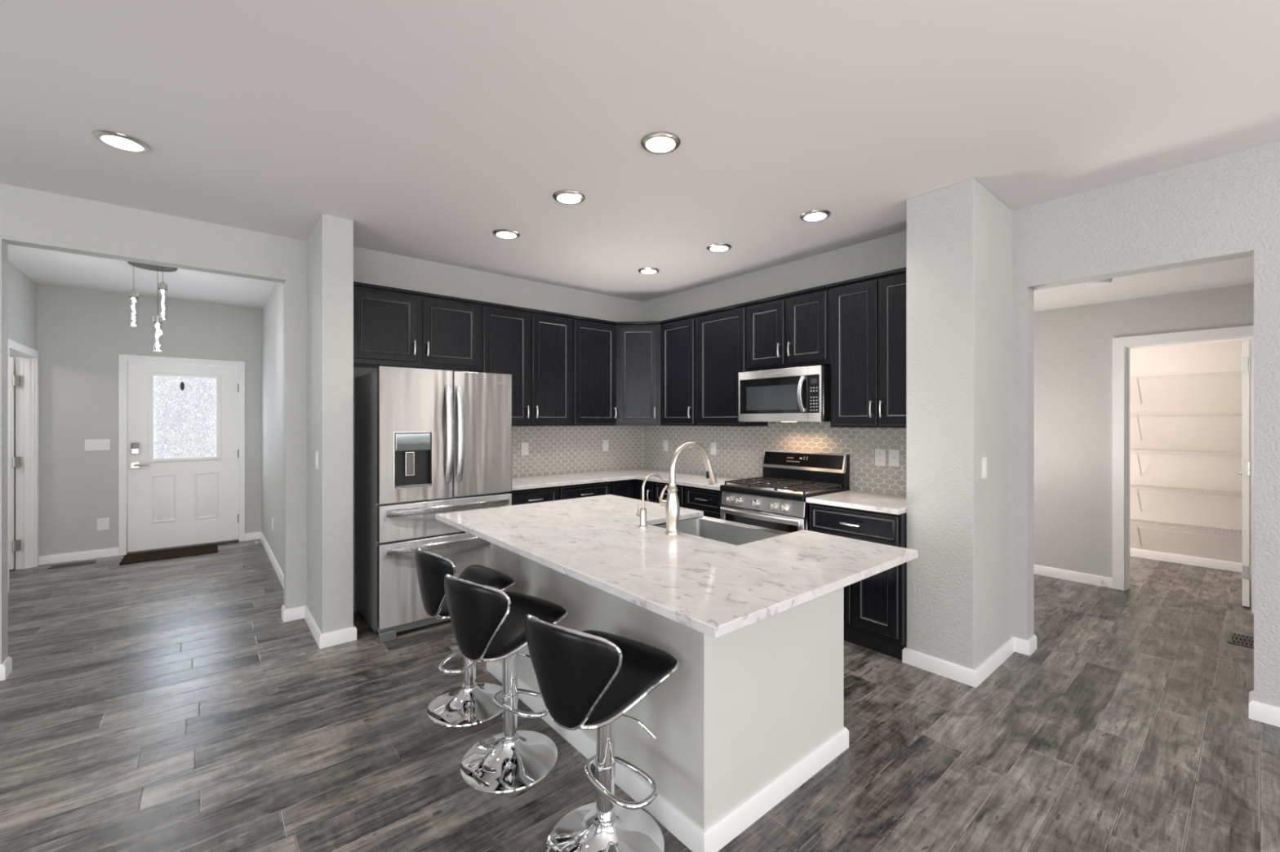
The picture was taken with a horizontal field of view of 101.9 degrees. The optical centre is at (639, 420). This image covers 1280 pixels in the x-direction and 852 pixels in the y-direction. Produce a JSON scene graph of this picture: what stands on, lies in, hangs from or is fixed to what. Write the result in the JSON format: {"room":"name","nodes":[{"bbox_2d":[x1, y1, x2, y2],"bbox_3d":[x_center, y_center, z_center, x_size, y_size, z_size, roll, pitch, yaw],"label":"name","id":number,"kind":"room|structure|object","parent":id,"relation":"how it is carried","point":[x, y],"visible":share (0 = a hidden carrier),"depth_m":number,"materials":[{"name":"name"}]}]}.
{"room":"kitchen","nodes":[
{"label":"kitchen","id":0,"kind":"room"},
{"bbox_2d":[8,261,36,552],"bbox_3d":[-4.994,-0.020,3.879,0.120,2.900,3.200,0,0,-40],"label":"wall","id":1,"kind":"structure","parent":0,"point":[22,291],"depth_m":4.72,"materials":[{"name":"paint"}]},
{"bbox_2d":[8,357,21,569],"bbox_3d":[-6.291,0.405,4.700,0.895,2.020,0.055,0,0,-40],"label":"door","id":2,"kind":"structure","parent":1,"relation":"in","point":[14,380],"depth_m":4.94,"materials":[{"name":"white wood"}]},
{"bbox_2d":[8,338,39,591],"bbox_3d":[-5.647,0.371,4.673,0.138,2.117,1.085,0,0,-40],"label":"trim","id":3,"kind":"structure","parent":1,"relation":"attached to","point":[27,359],"depth_m":5.02,"materials":[{"name":"white wood"}]},
{"bbox_2d":[8,284,262,568],"bbox_3d":[-6.432,-0.020,4.841,5.150,2.900,0.120,0,0,-40],"label":"wall","id":4,"kind":"structure","parent":0,"point":[82,334],"depth_m":5.41,"materials":[{"name":"paint"}]},
{"bbox_2d":[84,439,110,450],"bbox_3d":[-5.649,0.250,5.406,0.185,0.117,0.018,0,0,-40],"label":"light switch","id":5,"kind":"object","parent":4,"relation":"attached to","point":[90,444],"visible":1,"depth_m":5.41,"materials":[{"name":"white plastic"}]},
{"bbox_2d":[97,517,109,530],"bbox_3d":[-5.620,1.081,5.435,0.090,0.125,0.010,0,0,-40],"label":"wall outlet","id":6,"kind":"object","parent":4,"relation":"attached to","point":[102,523],"visible":1,"depth_m":5.43,"materials":[{"name":"white plastic"}]},
{"bbox_2d":[118,354,244,555],"bbox_3d":[-5.156,0.362,5.892,1.067,2.141,0.145,0,0,-40],"label":"trim","id":7,"kind":"structure","parent":4,"relation":"attached to","point":[123,359],"depth_m":5.55,"materials":[{"name":"white wood"}]},
{"bbox_2d":[127,361,238,552],"bbox_3d":[-5.125,0.388,5.865,0.949,2.045,0.107,0,0,-40],"label":"door","id":8,"kind":"structure","parent":4,"relation":"in","point":[183,420],"depth_m":5.85,"materials":[{"name":"white wood"}]},
{"bbox_2d":[126,539,239,555],"bbox_3d":[-5.143,1.421,5.880,0.946,0.018,0.180,0,0,-40],"label":"threshold","id":9,"kind":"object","parent":4,"relation":"attached to","point":[234,540],"depth_m":5.84,"materials":[{"name":"brown metal"}]},
{"bbox_2d":[8,244,275,309],"bbox_3d":[-5.439,-1.413,3.650,5.145,0.115,3.420,0,0,-40],"label":"ceiling","id":10,"kind":"structure","parent":0,"point":[43,267],"depth_m":4.98,"materials":[{"name":"white paint"}]},
{"bbox_2d":[127,261,177,351],"bbox_3d":[-4.131,-0.972,4.406,0.310,0.765,0.310,0,0,-40],"label":"pendant light","id":11,"kind":"object","parent":10,"relation":"hanging from","point":[133,295],"visible":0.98,"depth_m":4.36,"materials":[{"name":"glass"}]},
{"bbox_2d":[0,183,306,664],"bbox_3d":[-4.358,-0.020,2.247,5.000,2.900,0.120,0,0,-40],"label":"wall","id":12,"kind":"structure","parent":0,"point":[29,218],"depth_m":3.32,"materials":[{"name":"paint"}]},
{"bbox_2d":[0,656,12,680],"bbox_3d":[-4.831,1.387,1.840,3.353,0.086,0.136,0,0,-40],"label":"baseboard","id":13,"kind":"structure","parent":12,"relation":"attached to","point":[6,668],"depth_m":2.89,"materials":[{"name":"white"}]},
{"bbox_2d":[262,282,284,574],"bbox_3d":[-3.481,-0.020,5.146,0.217,2.900,3.200,0,0,-40],"label":"wall","id":14,"kind":"structure","parent":0,"point":[273,310],"depth_m":5.19,"materials":[{"name":"paint"}]},
{"bbox_2d":[39,531,284,589],"bbox_3d":[-4.256,1.387,4.497,1.805,0.086,3.200,0,0,-40],"label":"baseboard","id":15,"kind":"structure","parent":14,"relation":"attached to","point":[85,555],"depth_m":5.32,"materials":[{"name":"white wood"}]},
{"bbox_2d":[271,517,273,530],"bbox_3d":[-3.722,1.045,5.257,0.010,0.117,0.072,0,0,-40],"label":"wall outlet","id":16,"kind":"object","parent":14,"relation":"attached to","point":[272,517],"visible":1,"depth_m":5.24,"materials":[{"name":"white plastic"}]},
{"bbox_2d":[306,213,353,633],"bbox_3d":[-2.163,0.060,3.602,0.177,2.740,0.700,0,0,-40],"label":"wall","id":17,"kind":"structure","parent":0,"point":[330,245],"depth_m":3.35,"materials":[{"name":"paint"}]},
{"bbox_2d":[315,450,318,469],"bbox_3d":[-2.122,0.257,3.408,0.010,0.120,0.074,0,0,-40],"label":"light switch","id":18,"kind":"object","parent":17,"relation":"attached to","point":[317,451],"visible":1,"depth_m":3.39,"materials":[{"name":"white plastic"}]},
{"bbox_2d":[281,604,356,648],"bbox_3d":[-2.235,1.387,3.582,0.844,0.086,0.220,0,0,39],"label":"baseboard","id":19,"kind":"structure","parent":17,"relation":"attached to","point":[349,634],"depth_m":3.38,"materials":[{"name":"white"}]},
{"bbox_2d":[353,246,643,611],"bbox_3d":[-1.082,0.060,4.878,3.118,2.740,0.130,0,0,-40],"label":"wall","id":20,"kind":"structure","parent":0,"point":[370,266],"depth_m":4.46,"materials":[{"name":"paint"}]},
{"bbox_2d":[353,281,484,372],"bbox_3d":[-1.740,-0.688,4.010,0.990,0.565,0.356,0,0,-40],"label":"upper cabinet","id":21,"kind":"object","parent":20,"relation":"attached to","point":[393,327],"visible":0.87,"depth_m":3.88,"materials":[{"name":"black wood"}]},
{"bbox_2d":[479,302,573,426],"bbox_3d":[-1.032,-0.462,4.603,0.856,1.016,0.356,0,0,-40],"label":"upper cabinet","id":22,"kind":"object","parent":20,"relation":"attached to","point":[534,347],"visible":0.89,"depth_m":4.51,"materials":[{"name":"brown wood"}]},
{"bbox_2d":[511,425,642,477],"bbox_3d":[-0.697,0.280,5.111,1.892,0.471,0.008,0,0,-40],"label":"backsplash","id":23,"kind":"structure","parent":20,"relation":"attached to","point":[552,450],"depth_m":5.14,"materials":[{"name":"tile"}]},
{"bbox_2d":[521,442,528,455],"bbox_3d":[-1.062,0.259,4.793,0.072,0.117,0.010,0,0,-40],"label":"wall outlet","id":24,"kind":"object","parent":23,"relation":"attached to","point":[524,445],"visible":1,"depth_m":4.79,"materials":[{"name":"white plastic"}]},
{"bbox_2d":[602,440,608,451],"bbox_3d":[-0.355,0.257,5.385,0.072,0.117,0.010,0,0,-40],"label":"wall switch","id":25,"kind":"object","parent":23,"relation":"attached to","point":[605,442],"visible":1,"depth_m":5.37,"materials":[{"name":"white plastic"}]},
{"bbox_2d":[571,315,617,426],"bbox_3d":[-0.508,-0.462,5.041,0.510,1.016,0.356,0,0,-40],"label":"upper cabinet","id":26,"kind":"object","parent":20,"relation":"attached to","point":[593,340],"visible":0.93,"depth_m":4.94,"materials":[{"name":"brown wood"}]},
{"bbox_2d":[0,0,1279,302],"bbox_3d":[-0.506,-1.370,0.293,8.400,0.120,7.900,0,0,-40],"label":"ceiling","id":27,"kind":"structure","parent":0,"point":[434,127],"depth_m":2.17,"materials":[{"name":"white paint"}]},
{"bbox_2d":[93,129,149,152],"bbox_3d":[-2.425,-1.303,2.430,0.188,0.014,0.188,0,0,-40],"label":"recessed light","id":28,"kind":"object","parent":27,"relation":"in","point":[118,140],"visible":1,"depth_m":2.41,"materials":[{"name":"white glass"}]},
{"bbox_2d":[492,228,519,239],"bbox_3d":[-0.935,-1.303,3.633,0.188,0.014,0.188,0,0,-40],"label":"recessed light","id":29,"kind":"object","parent":27,"relation":"in","point":[504,233],"visible":1,"depth_m":3.61,"materials":[{"name":"white glass"}]},
{"bbox_2d":[552,190,585,204],"bbox_3d":[-0.416,-1.303,3.037,0.188,0.014,0.188,0,0,-40],"label":"recessed light","id":30,"kind":"object","parent":27,"relation":"in","point":[563,197],"visible":1,"depth_m":3.02,"materials":[{"name":"white glass"}]},
{"bbox_2d":[638,266,659,274],"bbox_3d":[0.076,-1.303,4.522,0.188,0.014,0.188,0,0,-40],"label":"recessed light","id":31,"kind":"object","parent":27,"relation":"in","point":[648,270],"visible":1,"depth_m":4.49,"materials":[{"name":"white glass"}]},
{"bbox_2d":[640,131,680,154],"bbox_3d":[0.098,-1.303,2.443,0.188,0.014,0.188,0,0,-40],"label":"recessed light","id":32,"kind":"object","parent":27,"relation":"in","point":[658,142],"visible":1,"depth_m":2.42,"materials":[{"name":"white glass"}]},
{"bbox_2d":[706,243,731,252],"bbox_3d":[0.598,-1.303,3.918,0.188,0.014,0.188,0,0,-40],"label":"recessed light","id":33,"kind":"object","parent":27,"relation":"in","point":[716,247],"visible":1,"depth_m":3.89,"materials":[{"name":"white glass"}]},
{"bbox_2d":[800,208,831,222],"bbox_3d":[1.116,-1.303,3.308,0.188,0.014,0.188,0,0,-40],"label":"recessed light","id":34,"kind":"object","parent":27,"relation":"in","point":[813,215],"visible":1,"depth_m":3.28,"materials":[{"name":"white glass"}]},
{"bbox_2d":[0,538,1279,851],"bbox_3d":[-0.128,1.480,2.957,12.400,0.100,11.500,0,0,-40],"label":"floor","id":35,"kind":"structure","parent":0,"point":[171,704],"depth_m":2.36,"materials":[{"name":"grey wood"}]},
{"bbox_2d":[48,560,96,568],"bbox_3d":[-5.636,1.427,5.160,0.317,0.007,0.130,0,0,-40],"label":"floor vent","id":36,"kind":"object","parent":35,"relation":"in","point":[94,561],"visible":1,"depth_m":5.15,"materials":[{"name":"black"}]},
{"bbox_2d":[49,560,93,567],"bbox_3d":[-5.636,1.425,5.160,0.317,0.003,0.098,0,0,-40],"label":"grille","id":37,"kind":"object","parent":36,"relation":"attached to","point":[87,562],"depth_m":5.15,"materials":[{"name":"grey metal"}]},
{"bbox_2d":[119,544,217,564],"bbox_3d":[-5.014,1.424,5.562,0.760,0.012,0.443,0,0,-40],"label":"door mat","id":38,"kind":"object","parent":35,"relation":"on","point":[206,549],"visible":1,"depth_m":5.54,"materials":[{"name":"brown fabric"}]},
{"bbox_2d":[355,366,511,643],"bbox_3d":[-1.523,0.539,3.877,0.924,1.782,0.759,0,0,-40],"label":"refrigerator","id":39,"kind":"object","parent":35,"relation":"on","point":[429,443],"visible":0.84,"depth_m":3.56,"materials":[{"name":"grey metal"}]},
{"bbox_2d":[415,546,515,727],"bbox_3d":[-0.880,1.021,2.609,0.444,0.819,0.443,0,0,-41],"label":"bar stool","id":40,"kind":"object","parent":35,"relation":"on","point":[470,704],"visible":0.76,"depth_m":2.51,"materials":[{"name":"black leather"}]},
{"bbox_2d":[444,573,568,793],"bbox_3d":[-0.566,1.021,2.176,0.443,0.819,0.444,0,0,40],"label":"bar stool","id":41,"kind":"object","parent":35,"relation":"on","point":[487,622],"visible":0.94,"depth_m":2.09,"materials":[{"name":"black leather"}]},
{"bbox_2d":[507,486,557,505],"bbox_3d":[-1.038,0.989,4.422,0.485,0.882,0.606,0,0,-40],"label":"base cabinet","id":42,"kind":"object","parent":35,"relation":"on","point":[545,494],"visible":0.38,"depth_m":4.23,"materials":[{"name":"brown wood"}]},
{"bbox_2d":[557,481,609,500],"bbox_3d":[-0.643,0.989,4.753,0.545,0.882,0.606,0,0,-40],"label":"base cabinet","id":43,"kind":"object","parent":35,"relation":"on","point":[580,491],"visible":0.22,"depth_m":4.53,"materials":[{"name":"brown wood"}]},
{"bbox_2d":[524,613,679,851],"bbox_3d":[-0.135,1.021,1.731,0.443,0.819,0.444,0,0,40],"label":"bar stool","id":44,"kind":"object","parent":35,"relation":"on","point":[586,679],"visible":1,"depth_m":1.66,"materials":[{"name":"black leather"}]},
{"bbox_2d":[609,479,655,502],"bbox_3d":[-0.033,0.989,5.112,0.848,0.882,0.838,0,0,-40],"label":"base cabinet","id":45,"kind":"object","parent":35,"relation":"on","point":[632,488],"visible":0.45,"depth_m":4.81,"materials":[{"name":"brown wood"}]},
{"bbox_2d":[511,467,753,490],"bbox_3d":[-0.165,0.530,4.473,1.890,0.031,1.648,0,0,-40],"label":"countertop","id":46,"kind":"structure","parent":45,"relation":"on","point":[682,478],"depth_m":4.65,"materials":[{"name":"white stone"}]},
{"bbox_2d":[486,542,848,851],"bbox_3d":[0.016,0.988,2.629,0.922,0.885,1.700,0,0,-40],"label":"kitchen island","id":47,"kind":"object","parent":35,"relation":"on","point":[747,715],"visible":0.48,"depth_m":1.93,"materials":[{"name":"paint"}]},
{"bbox_2d":[435,494,918,638],"bbox_3d":[-0.012,0.529,2.466,1.198,0.029,2.053,0,0,-40],"label":"island countertop","id":48,"kind":"structure","parent":47,"relation":"on","point":[713,588],"depth_m":1.96,"materials":[{"name":"white stone"}]},
{"bbox_2d":[635,473,662,528],"bbox_3d":[0.047,0.387,2.557,0.148,0.256,0.068,0,0,-40],"label":"water faucet","id":49,"kind":"object","parent":48,"relation":"on","point":[642,514],"visible":1,"depth_m":2.51,"materials":[{"name":"silver metal"}]},
{"bbox_2d":[658,441,716,535],"bbox_3d":[0.234,0.307,2.468,0.325,0.416,0.109,0,0,-40],"label":"kitchen faucet","id":50,"kind":"object","parent":48,"relation":"on","point":[671,504],"visible":1,"depth_m":2.36,"materials":[{"name":"silver metal"}]},
{"bbox_2d":[652,516,790,545],"bbox_3d":[0.383,0.668,2.549,0.530,0.243,0.674,0,0,-40],"label":"farmhouse sink","id":51,"kind":"object","parent":48,"relation":"in","point":[715,529],"visible":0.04,"depth_m":2.76,"materials":[{"name":"silver metal"}]},
{"bbox_2d":[655,481,685,508],"bbox_3d":[0.454,0.989,4.719,0.606,0.882,0.385,0,0,-40],"label":"base cabinet","id":52,"kind":"object","parent":35,"relation":"on","point":[660,486],"visible":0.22,"depth_m":4.51,"materials":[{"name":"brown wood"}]},
{"bbox_2d":[685,485,723,519],"bbox_3d":[0.713,0.989,4.409,0.606,0.882,0.423,0,0,-40],"label":"base cabinet","id":53,"kind":"object","parent":35,"relation":"on","point":[708,501],"visible":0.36,"depth_m":4.22,"materials":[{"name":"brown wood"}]},
{"bbox_2d":[720,449,849,533],"bbox_3d":[1.078,0.839,3.945,0.658,1.182,0.738,0,0,-40],"label":"gas range","id":54,"kind":"object","parent":35,"relation":"on","point":[775,500],"visible":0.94,"depth_m":3.87,"materials":[{"name":"silver metal"}]},
{"bbox_2d":[720,481,849,502],"bbox_3d":[1.093,0.521,3.957,0.615,0.046,0.736,0,0,-40],"label":"cooktop","id":55,"kind":"object","parent":54,"relation":"in","point":[781,495],"depth_m":3.77,"materials":[{"name":"black metal"}]},
{"bbox_2d":[809,502,906,660],"bbox_3d":[1.530,0.989,3.433,0.606,0.882,0.608,0,0,-40],"label":"base cabinet","id":56,"kind":"object","parent":35,"relation":"on","point":[874,606],"visible":0.4,"depth_m":3.17,"materials":[{"name":"black wood"}]},
{"bbox_2d":[805,489,906,515],"bbox_3d":[1.538,0.530,3.441,0.605,0.031,0.609,0,0,-40],"label":"countertop","id":57,"kind":"structure","parent":56,"relation":"on","point":[856,500],"depth_m":3.35,"materials":[{"name":"white stone"}]},
{"bbox_2d":[906,178,1012,670],"bbox_3d":[1.953,0.060,3.159,0.690,2.740,0.353,0,0,-40],"label":"wall pier","id":58,"kind":"object","parent":35,"relation":"on","point":[959,236],"visible":0.89,"depth_m":2.95,"materials":[{"name":"paint"}]},
{"bbox_2d":[902,634,1036,688],"bbox_3d":[2.025,1.387,3.161,0.883,0.086,0.388,0,0,-33],"label":"baseboard","id":59,"kind":"object","parent":58,"relation":"attached to","point":[964,675],"visible":0.96,"depth_m":2.97,"materials":[{"name":"white"}]},
{"bbox_2d":[981,457,986,479],"bbox_3d":[1.922,0.263,2.896,0.072,0.117,0.010,0,0,-40],"label":"light switch","id":60,"kind":"object","parent":58,"relation":"attached to","point":[984,460],"visible":1,"depth_m":2.88,"materials":[{"name":"white plastic"}]},
{"bbox_2d":[1226,631,1253,648],"bbox_3d":[3.929,1.427,3.361,0.240,0.007,0.170,0,0,-40],"label":"floor vent","id":61,"kind":"object","parent":35,"relation":"in","point":[1233,638],"visible":0.66,"depth_m":3.37,"materials":[{"name":"black"}]},
{"bbox_2d":[643,231,906,321],"bbox_3d":[1.065,0.060,4.617,0.160,2.740,3.025,0,0,-40],"label":"wall","id":62,"kind":"structure","parent":0,"point":[887,253],"depth_m":4.29,"materials":[{"name":"paint"}]},
{"bbox_2d":[616,321,661,425],"bbox_3d":[-0.003,-0.462,5.281,0.606,1.016,0.617,0,0,-40],"label":"upper cabinet","id":63,"kind":"object","parent":62,"relation":"attached to","point":[637,343],"visible":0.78,"depth_m":5.08,"materials":[{"name":"black wood"}]},
{"bbox_2d":[642,425,643,467],"bbox_3d":[0.031,0.280,5.708,0.010,0.471,0.010,0,0,-40],"label":"trim","id":64,"kind":"structure","parent":62,"relation":"attached to","point":[642,425],"depth_m":5.70,"materials":[{"name":"white tile"}]},
{"bbox_2d":[659,313,697,426],"bbox_3d":[0.447,-0.462,4.961,0.346,1.016,0.485,0,0,-40],"label":"upper cabinet","id":65,"kind":"object","parent":62,"relation":"attached to","point":[678,335],"visible":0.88,"depth_m":4.86,"materials":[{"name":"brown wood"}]},
{"bbox_2d":[694,302,768,426],"bbox_3d":[0.785,-0.462,4.557,0.346,1.016,0.570,0,0,-40],"label":"upper cabinet","id":66,"kind":"object","parent":62,"relation":"attached to","point":[722,332],"visible":0.71,"depth_m":4.46,"materials":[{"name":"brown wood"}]},
{"bbox_2d":[643,422,906,496],"bbox_3d":[1.000,0.255,4.564,0.008,0.550,3.025,0,0,-40],"label":"backsplash","id":67,"kind":"structure","parent":62,"relation":"attached to","point":[740,449],"depth_m":4.38,"materials":[{"name":"tile"}]},
{"bbox_2d":[662,440,667,451],"bbox_3d":[0.266,0.259,5.427,0.010,0.117,0.072,0,0,-40],"label":"wall switch","id":68,"kind":"object","parent":67,"relation":"attached to","point":[664,442],"visible":1,"depth_m":5.42,"materials":[{"name":"white plastic"}]},
{"bbox_2d":[710,442,716,455],"bbox_3d":[0.694,0.265,4.915,0.010,0.117,0.072,0,0,-40],"label":"wall switch","id":69,"kind":"object","parent":67,"relation":"attached to","point":[713,445],"visible":1,"depth_m":4.91,"materials":[{"name":"white plastic"}]},
{"bbox_2d":[875,448,885,466],"bbox_3d":[1.712,0.262,3.699,0.010,0.120,0.074,0,0,-40],"label":"wall outlet","id":70,"kind":"object","parent":67,"relation":"attached to","point":[880,454],"visible":1,"depth_m":3.70,"materials":[{"name":"white plastic"}]},
{"bbox_2d":[888,449,899,466],"bbox_3d":[1.770,0.260,3.623,0.018,0.117,0.072,0,0,-40],"label":"wall switch","id":71,"kind":"object","parent":67,"relation":"attached to","point":[894,455],"visible":1,"depth_m":3.62,"materials":[{"name":"white plastic"}]},
{"bbox_2d":[745,284,830,371],"bbox_3d":[1.206,-0.688,4.054,0.346,0.565,0.740,0,0,-40],"label":"upper cabinet","id":72,"kind":"object","parent":62,"relation":"attached to","point":[791,330],"visible":0.9,"depth_m":3.93,"materials":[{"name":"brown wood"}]},
{"bbox_2d":[737,364,830,422],"bbox_3d":[1.162,-0.190,4.015,0.433,0.399,0.735,0,0,-40],"label":"microwave","id":73,"kind":"object","parent":72,"relation":"attached to","point":[794,394],"visible":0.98,"depth_m":3.84,"materials":[{"name":"silver metal"}]},
{"bbox_2d":[828,266,906,427],"bbox_3d":[1.642,-0.462,3.534,0.346,1.016,0.618,0,0,-40],"label":"upper cabinet","id":74,"kind":"object","parent":62,"relation":"attached to","point":[868,313],"visible":0.81,"depth_m":3.46,"materials":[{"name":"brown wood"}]},
{"bbox_2d":[1034,283,1253,577],"bbox_3d":[4.288,0.130,4.241,0.120,2.600,4.400,0,0,-40],"label":"wall","id":75,"kind":"structure","parent":0,"point":[1073,345],"depth_m":4.59,"materials":[{"name":"paint"}]},
{"bbox_2d":[1034,564,1112,588],"bbox_3d":[4.236,1.387,4.197,0.016,0.086,4.200,0,0,-40],"label":"baseboard","id":76,"kind":"structure","parent":75,"relation":"attached to","point":[1080,577],"depth_m":4.63,"materials":[{"name":"white"}]},
{"bbox_2d":[1112,325,1253,613],"bbox_3d":[4.356,0.362,4.144,0.140,2.139,0.855,0,0,-40],"label":"trim","id":77,"kind":"structure","parent":75,"relation":"attached to","point":[1122,346],"depth_m":4.38,"materials":[{"name":"white wood"}]},
{"bbox_2d":[1234,340,1250,607],"bbox_3d":[4.831,0.400,4.165,0.675,2.020,0.093,0,0,-40],"label":"door","id":78,"kind":"structure","parent":75,"relation":"in","point":[1246,472],"depth_m":3.94,"materials":[{"name":"white wood"}]},
{"bbox_2d":[1034,256,1253,311],"bbox_3d":[3.540,-1.080,3.615,2.070,0.120,4.400,0,0,-40],"label":"ceiling","id":79,"kind":"structure","parent":0,"point":[1240,271],"depth_m":3.93,"materials":[{"name":"white paint"}]},
{"bbox_2d":[1084,278,1111,287],"bbox_3d":[3.333,-1.003,3.777,0.150,0.034,0.150,0,0,-40],"label":"smoke detector","id":80,"kind":"object","parent":79,"relation":"attached to","point":[1106,282],"visible":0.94,"depth_m":3.74,"materials":[{"name":"white plastic"}]},
{"bbox_2d":[1012,141,1279,707],"bbox_3d":[3.270,-0.020,2.216,0.140,2.900,6.000,0,0,-40],"label":"wall","id":81,"kind":"structure","parent":0,"point":[1227,207],"depth_m":2.72,"materials":[{"name":"paint"}]},
{"bbox_2d":[1248,690,1279,727],"bbox_3d":[4.023,1.387,1.304,0.156,0.086,3.236,0,0,-40],"label":"baseboard","id":82,"kind":"structure","parent":81,"relation":"attached to","point":[1260,712],"depth_m":2.46,"materials":[{"name":"white"}]},
{"bbox_2d":[1129,339,1251,564],"bbox_3d":[5.284,0.130,5.466,0.120,2.600,2.800,0,0,-40],"label":"wall","id":83,"kind":"structure","parent":0,"point":[1212,394],"depth_m":5.18,"materials":[{"name":"white paint"}]},
{"bbox_2d":[1129,547,1251,573],"bbox_3d":[5.257,1.387,5.391,0.016,0.086,2.380,0,0,-40],"label":"baseboard","id":84,"kind":"structure","parent":83,"relation":"attached to","point":[1165,557],"depth_m":5.16,"materials":[{"name":"white wood"}]},
{"bbox_2d":[1129,518,1251,546],"bbox_3d":[5.139,1.170,5.293,0.302,0.277,2.363,0,0,-40],"label":"wire shelf","id":85,"kind":"object","parent":83,"relation":"attached to","point":[1137,526],"visible":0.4,"depth_m":5.03,"materials":[{"name":"grey metal"}]},
{"bbox_2d":[1129,484,1251,511],"bbox_3d":[5.139,0.809,5.293,0.302,0.277,2.363,0,0,-40],"label":"wire shelf","id":86,"kind":"object","parent":83,"relation":"attached to","point":[1134,486],"visible":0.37,"depth_m":5.04,"materials":[{"name":"grey metal"}]},
{"bbox_2d":[1129,370,1251,404],"bbox_3d":[5.139,-0.313,5.293,0.302,0.277,2.363,0,0,-40],"label":"wire shelf","id":87,"kind":"object","parent":83,"relation":"attached to","point":[1224,373],"visible":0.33,"depth_m":5.04,"materials":[{"name":"grey metal"}]},
{"bbox_2d":[1129,449,1251,475],"bbox_3d":[5.139,0.439,5.293,0.302,0.277,2.363,0,0,-40],"label":"wire shelf","id":88,"kind":"object","parent":83,"relation":"attached to","point":[1131,451],"visible":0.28,"depth_m":5.03,"materials":[{"name":"grey metal"}]},
{"bbox_2d":[1129,412,1251,439],"bbox_3d":[5.139,0.063,5.293,0.302,0.277,2.363,0,0,-40],"label":"wire shelf","id":89,"kind":"object","parent":83,"relation":"attached to","point":[1131,414],"visible":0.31,"depth_m":5.04,"materials":[{"name":"grey"}]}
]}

